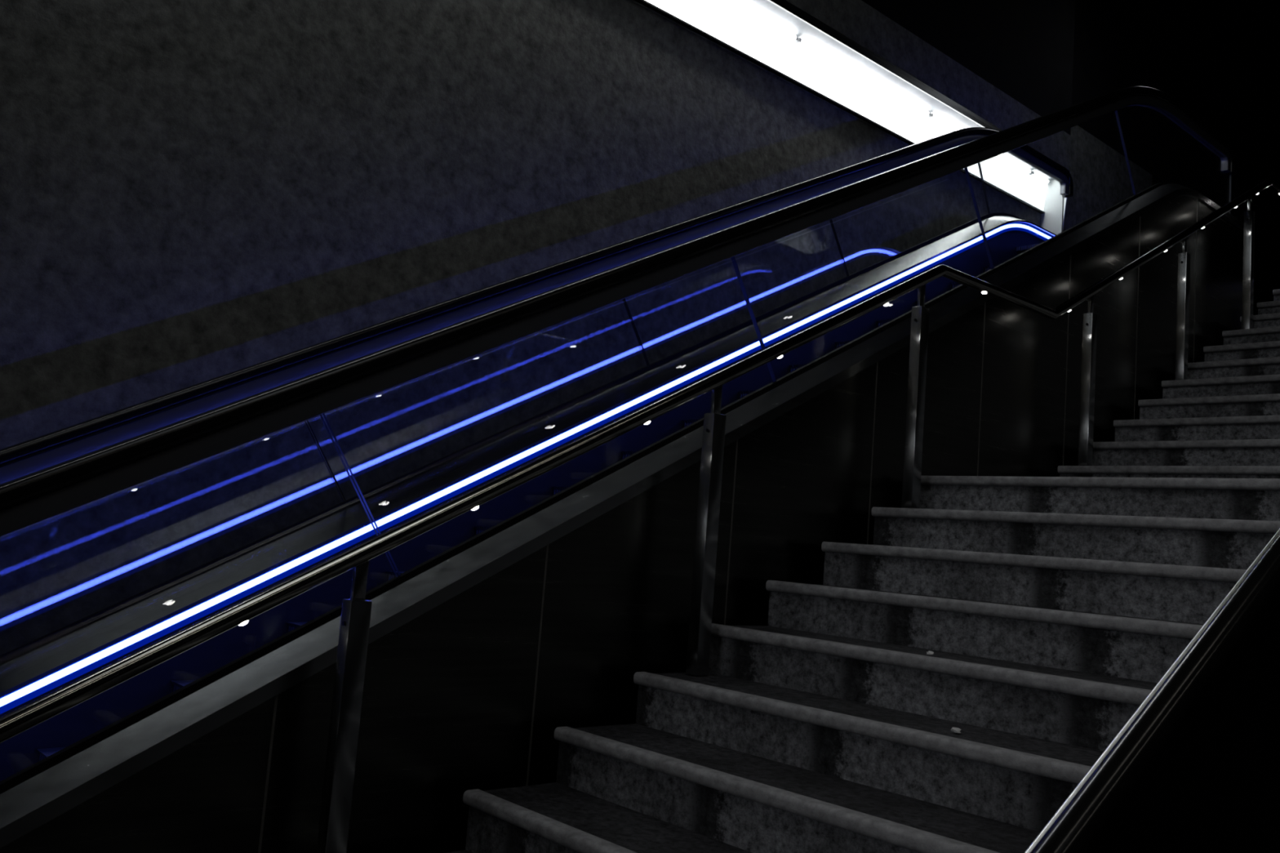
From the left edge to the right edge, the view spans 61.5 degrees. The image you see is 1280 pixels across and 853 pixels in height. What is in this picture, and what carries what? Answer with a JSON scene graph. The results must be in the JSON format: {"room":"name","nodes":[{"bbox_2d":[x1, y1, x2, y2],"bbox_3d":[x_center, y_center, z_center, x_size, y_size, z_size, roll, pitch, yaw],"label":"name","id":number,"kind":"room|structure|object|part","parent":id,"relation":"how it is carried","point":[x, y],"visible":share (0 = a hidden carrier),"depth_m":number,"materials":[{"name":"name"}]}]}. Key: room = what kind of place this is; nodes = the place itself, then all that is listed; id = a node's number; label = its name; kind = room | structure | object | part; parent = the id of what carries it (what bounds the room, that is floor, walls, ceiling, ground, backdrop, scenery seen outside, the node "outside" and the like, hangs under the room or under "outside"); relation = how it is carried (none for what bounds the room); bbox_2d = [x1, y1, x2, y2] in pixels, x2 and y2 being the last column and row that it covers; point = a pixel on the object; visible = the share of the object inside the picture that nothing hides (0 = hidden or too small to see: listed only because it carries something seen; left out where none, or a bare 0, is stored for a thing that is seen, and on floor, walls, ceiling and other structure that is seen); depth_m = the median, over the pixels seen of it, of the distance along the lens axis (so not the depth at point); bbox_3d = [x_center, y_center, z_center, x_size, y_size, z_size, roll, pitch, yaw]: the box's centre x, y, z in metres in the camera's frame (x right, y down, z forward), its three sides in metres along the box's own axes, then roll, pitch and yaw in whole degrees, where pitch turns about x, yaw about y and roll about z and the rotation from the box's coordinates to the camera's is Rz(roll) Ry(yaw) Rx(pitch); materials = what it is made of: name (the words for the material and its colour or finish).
{"room":"stairwell with escalator","nodes":[
{"label":"stairwell with escalator","id":0,"kind":"room"},
{"bbox_2d":[0,0,1279,655],"bbox_3d":[1.155,-1.204,7.258,19.000,7.910,0.330,10,-8,-41],"label":"wall","id":1,"kind":"structure","parent":0,"point":[193,192],"depth_m":4.91,"materials":[{"name":"concrete"}]},
{"bbox_2d":[634,0,1070,235],"bbox_3d":[0.206,-2.373,6.058,8.812,0.610,0.240,10,-8,-41],"label":"light","id":2,"kind":"object","parent":1,"relation":"attached to","point":[779,37],"visible":0.98,"depth_m":7.15,"materials":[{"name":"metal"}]},
{"bbox_3d":[0.174,-2.471,6.156,2.978,0.230,0.056,10,-8,-41],"label":"luminous panel","id":3,"kind":"part","parent":2,"relation":"part of","materials":[{"name":"white plastic"}]},
{"bbox_3d":[2.340,-2.097,8.094,2.858,0.230,0.056,10,-8,-41],"label":"luminous panel","id":4,"kind":"part","parent":2,"relation":"part of","materials":[{"name":"white plastic"}]},
{"bbox_3d":[3.456,-1.806,8.969,0.012,0.600,0.236,10,-8,-41],"label":"plate","id":5,"kind":"part","parent":2,"relation":"part of","materials":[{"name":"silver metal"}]},
{"bbox_2d":[786,0,1070,169],"bbox_3d":[-1.148,-3.041,5.092,12.262,0.318,0.560,10,-8,-41],"label":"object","id":6,"kind":"structure","parent":1,"relation":"attached to","point":[855,20],"depth_m":7.55,"materials":[{"name":"concrete"}]},
{"bbox_2d":[862,0,1075,134],"bbox_3d":[-1.044,-4.379,5.234,12.262,2.380,0.560,10,-8,-41],"label":"wall","id":7,"kind":"structure","parent":1,"relation":"attached to","point":[1023,48],"depth_m":8.31,"materials":[{"name":"paint"}]},
{"bbox_2d":[1182,0,1279,93],"bbox_3d":[4.129,-5.329,4.731,19.000,0.200,7.620,10,-8,-41],"label":"ceiling","id":8,"kind":"structure","parent":0,"point":[1251,28],"depth_m":11.62,"materials":[{"name":"paint"}]},
{"bbox_3d":[3.305,2.498,3.913,18.700,0.200,7.320,10,-8,-41],"label":"floor","id":9,"kind":"structure","parent":0,"visible":0},
{"bbox_2d":[0,85,1244,852],"bbox_3d":[0.348,-0.051,5.024,9.052,5.200,1.547,10,-8,-41],"label":"escalator","id":10,"kind":"object","parent":9,"relation":"on","point":[519,617],"visible":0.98,"depth_m":3.84,"materials":[{"name":"metal"}]},
{"bbox_3d":[-1.309,1.254,2.467,0.834,1.249,0.012,10,-8,-41],"label":"cladding panel","id":11,"kind":"part","parent":10,"relation":"part of","materials":[{"name":"metal"}]},
{"bbox_3d":[-0.998,1.312,2.744,0.007,1.241,0.011,10,-8,-41],"label":"seam trim","id":12,"kind":"part","parent":10,"relation":"part of","materials":[{"name":"black metal"}]},
{"bbox_3d":[-1.915,0.382,3.741,1.897,1.289,0.012,10,-8,-41],"label":"glass panel","id":13,"kind":"part","parent":10,"relation":"part of","materials":[{"name":"clear glass"}]},
{"bbox_3d":[-1.421,0.516,2.512,1.897,1.289,0.012,10,-8,-41],"label":"glass panel","id":14,"kind":"part","parent":10,"relation":"part of","materials":[{"name":"clear glass"}]},
{"bbox_3d":[-0.671,1.145,3.046,0.834,1.686,0.012,10,-8,-41],"label":"cladding panel","id":15,"kind":"part","parent":10,"relation":"part of","materials":[{"name":"metal"}]},
{"bbox_3d":[-0.669,-0.237,4.886,1.897,1.289,0.012,10,-8,-41],"label":"glass panel","id":16,"kind":"part","parent":10,"relation":"part of","materials":[{"name":"clear glass"}]},
{"bbox_3d":[0.028,0.295,5.347,9.011,4.532,0.020,10,-8,-41],"label":"skirt panel","id":17,"kind":"part","parent":10,"relation":"part of","materials":[{"name":"black metal"}]},
{"bbox_2d":[0,222,1052,714],"bbox_3d":[0.050,0.112,5.357,9.010,4.162,0.005,10,-8,-41],"label":"diffuser","id":18,"kind":"object","parent":10,"relation":"attached to","point":[966,254],"depth_m":4.63,"materials":[{"name":"white plastic"}]},
{"bbox_3d":[-0.002,-0.624,5.501,8.965,4.018,0.080,10,-8,-41],"label":"handrail","id":19,"kind":"part","parent":10,"relation":"part of","materials":[{"name":"rubber"}]},
{"bbox_3d":[-0.360,1.202,3.322,0.007,1.677,0.011,10,-8,-41],"label":"seam trim","id":20,"kind":"part","parent":10,"relation":"part of","materials":[{"name":"black metal"}]},
{"bbox_3d":[-0.174,-0.104,3.658,1.897,1.289,0.012,10,-8,-41],"label":"glass panel","id":21,"kind":"part","parent":10,"relation":"part of","materials":[{"name":"clear glass"}]},
{"bbox_3d":[0.787,-0.614,4.542,8.865,3.918,0.080,10,-8,-41],"label":"handrail","id":22,"kind":"part","parent":10,"relation":"part of","materials":[{"name":"rubber"}]},
{"bbox_3d":[-0.033,1.036,3.624,0.834,2.122,0.012,10,-8,-41],"label":"cladding panel","id":23,"kind":"part","parent":10,"relation":"part of","materials":[{"name":"metal"}]},
{"bbox_3d":[0.278,1.093,3.901,0.007,2.114,0.011,10,-8,-41],"label":"seam trim","id":24,"kind":"part","parent":10,"relation":"part of","materials":[{"name":"black metal"}]},
{"bbox_3d":[0.578,-0.857,6.032,1.897,1.289,0.012,10,-8,-41],"label":"glass panel","id":25,"kind":"part","parent":10,"relation":"part of","materials":[{"name":"clear glass"}]},
{"bbox_3d":[0.605,0.927,4.203,0.834,2.558,0.012,10,-8,-41],"label":"cladding panel","id":26,"kind":"part","parent":10,"relation":"part of","materials":[{"name":"metal"}]},
{"bbox_3d":[1.073,-0.723,4.803,1.897,1.289,0.012,10,-8,-41],"label":"glass panel","id":27,"kind":"part","parent":10,"relation":"part of","materials":[{"name":"clear glass"}]},
{"bbox_3d":[0.916,0.985,4.479,0.007,2.550,0.011,10,-8,-41],"label":"seam trim","id":28,"kind":"part","parent":10,"relation":"part of","materials":[{"name":"black metal"}]},
{"bbox_3d":[1.825,-1.480,7.178,1.897,1.296,0.012,10,-8,-41],"label":"glass panel","id":29,"kind":"part","parent":10,"relation":"part of","materials":[{"name":"clear glass"}]},
{"bbox_3d":[1.242,0.818,4.781,0.834,2.995,0.012,10,-8,-41],"label":"cladding panel","id":30,"kind":"part","parent":10,"relation":"part of","materials":[{"name":"metal"}]},
{"bbox_3d":[1.553,0.875,5.058,0.007,2.986,0.011,10,-8,-41],"label":"seam trim","id":31,"kind":"part","parent":10,"relation":"part of","materials":[{"name":"black metal"}]},
{"bbox_3d":[2.878,-1.756,8.136,1.324,0.554,0.012,10,-8,-41],"label":"glass panel","id":32,"kind":"part","parent":10,"relation":"part of","materials":[{"name":"clear glass"}]},
{"bbox_3d":[1.880,0.709,5.360,0.834,3.431,0.012,10,-8,-41],"label":"cladding panel","id":33,"kind":"part","parent":10,"relation":"part of","materials":[{"name":"metal"}]},
{"bbox_3d":[3.428,-1.238,7.778,1.000,0.030,0.988,10,-8,-41],"label":"landing plate","id":34,"kind":"part","parent":10,"relation":"part of","materials":[{"name":"metal"}]},
{"bbox_3d":[2.320,-1.343,5.949,1.897,1.289,0.012,10,-8,-41],"label":"glass panel","id":35,"kind":"part","parent":10,"relation":"part of","materials":[{"name":"clear glass"}]},
{"bbox_3d":[2.191,0.766,5.636,0.007,3.423,0.011,10,-8,-41],"label":"seam trim","id":36,"kind":"part","parent":10,"relation":"part of","materials":[{"name":"black metal"}]},
{"bbox_3d":[2.518,0.600,5.938,0.834,3.867,0.012,10,-8,-41],"label":"cladding panel","id":37,"kind":"part","parent":10,"relation":"part of","materials":[{"name":"metal"}]},
{"bbox_3d":[2.829,0.657,6.215,0.007,3.859,0.011,10,-8,-41],"label":"seam trim","id":38,"kind":"part","parent":10,"relation":"part of","materials":[{"name":"metal"}]},
{"bbox_3d":[3.151,0.540,6.511,0.834,4.203,0.012,10,-8,-41],"label":"cladding panel","id":39,"kind":"part","parent":10,"relation":"part of","materials":[{"name":"metal"}]},
{"bbox_3d":[3.513,-1.662,7.035,1.817,0.672,0.012,10,-8,-41],"label":"glass panel","id":40,"kind":"part","parent":10,"relation":"part of","materials":[{"name":"clear glass"}]},
{"bbox_3d":[3.462,0.599,6.788,0.007,4.193,0.011,10,-8,-41],"label":"seam trim","id":41,"kind":"part","parent":10,"relation":"part of","materials":[{"name":"black metal"}]},
{"bbox_3d":[3.772,0.647,7.067,0.834,4.205,0.012,10,-8,-41],"label":"cladding panel","id":42,"kind":"part","parent":10,"relation":"part of","materials":[{"name":"metal"}]},
{"bbox_2d":[448,288,1279,852],"bbox_3d":[4.398,0.709,6.136,14.400,3.984,2.025,10,-8,-41],"label":"staircase","id":43,"kind":"structure","parent":9,"relation":"on","point":[1049,610],"depth_m":3.23,"materials":[{"name":"stone"}]},
{"bbox_2d":[0,177,1279,852],"bbox_3d":[1.607,-0.238,4.917,9.441,3.892,0.050,10,-8,-41],"label":"stair railing","id":44,"kind":"object","parent":43,"relation":"on","point":[350,667],"visible":0.98,"depth_m":3.53,"materials":[{"name":"metal"}]},
{"bbox_2d":[239,620,248,626],"bbox_3d":[-0.953,0.472,2.585,0.024,0.015,0.024,10,-8,-41],"label":"light","id":45,"kind":"object","parent":44,"relation":"attached to","point":[242,623],"depth_m":2.57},
{"bbox_3d":[-0.764,0.875,2.741,0.060,0.860,0.050,10,-8,-41],"label":"post","id":46,"kind":"part","parent":44,"relation":"part of","materials":[{"name":"metal"}]},
{"bbox_3d":[0.225,0.394,3.649,0.060,0.880,0.050,10,-8,-41],"label":"post","id":47,"kind":"part","parent":44,"relation":"part of","materials":[{"name":"metal"}]},
{"bbox_3d":[1.153,-0.076,4.502,0.060,0.860,0.050,10,-8,-41],"label":"post","id":48,"kind":"part","parent":44,"relation":"part of","materials":[{"name":"metal"}]},
{"bbox_3d":[2.307,-0.183,5.546,0.060,0.807,0.050,10,-8,-41],"label":"post","id":49,"kind":"part","parent":44,"relation":"part of","materials":[{"name":"metal"}]},
{"bbox_3d":[3.220,-0.646,6.385,0.060,0.781,0.050,10,-8,-41],"label":"post","id":50,"kind":"part","parent":44,"relation":"part of","materials":[{"name":"metal"}]},
{"bbox_3d":[4.027,-1.013,7.126,0.060,0.845,0.050,10,-8,-41],"label":"post","id":51,"kind":"part","parent":44,"relation":"part of","materials":[{"name":"metal"}]},
{"bbox_2d":[926,650,933,654],"bbox_3d":[0.869,0.677,3.221,0.017,0.010,0.025,10,-8,-41],"label":"paper scrap","id":52,"kind":"object","parent":43,"relation":"on","point":[929,652],"visible":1,"depth_m":3.22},
{"bbox_2d":[951,727,960,733],"bbox_3d":[0.822,0.789,2.799,0.022,0.011,0.028,10,-8,-41],"label":"paper scrap","id":53,"kind":"object","parent":43,"relation":"on","point":[955,730],"visible":1,"depth_m":2.79,"materials":[{"name":"white paper"}]},
{"bbox_2d":[1024,528,1279,852],"bbox_3d":[2.580,-0.276,3.008,8.963,5.161,0.200,10,-8,-41],"label":"balustrade","id":54,"kind":"object","parent":9,"relation":"on","point":[1195,768],"visible":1,"depth_m":1.16,"materials":[{"name":"metal"}]},
{"bbox_3d":[2.603,-0.279,2.995,8.947,5.092,0.026,10,-8,-41],"label":"panel","id":55,"kind":"part","parent":54,"relation":"part of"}
]}

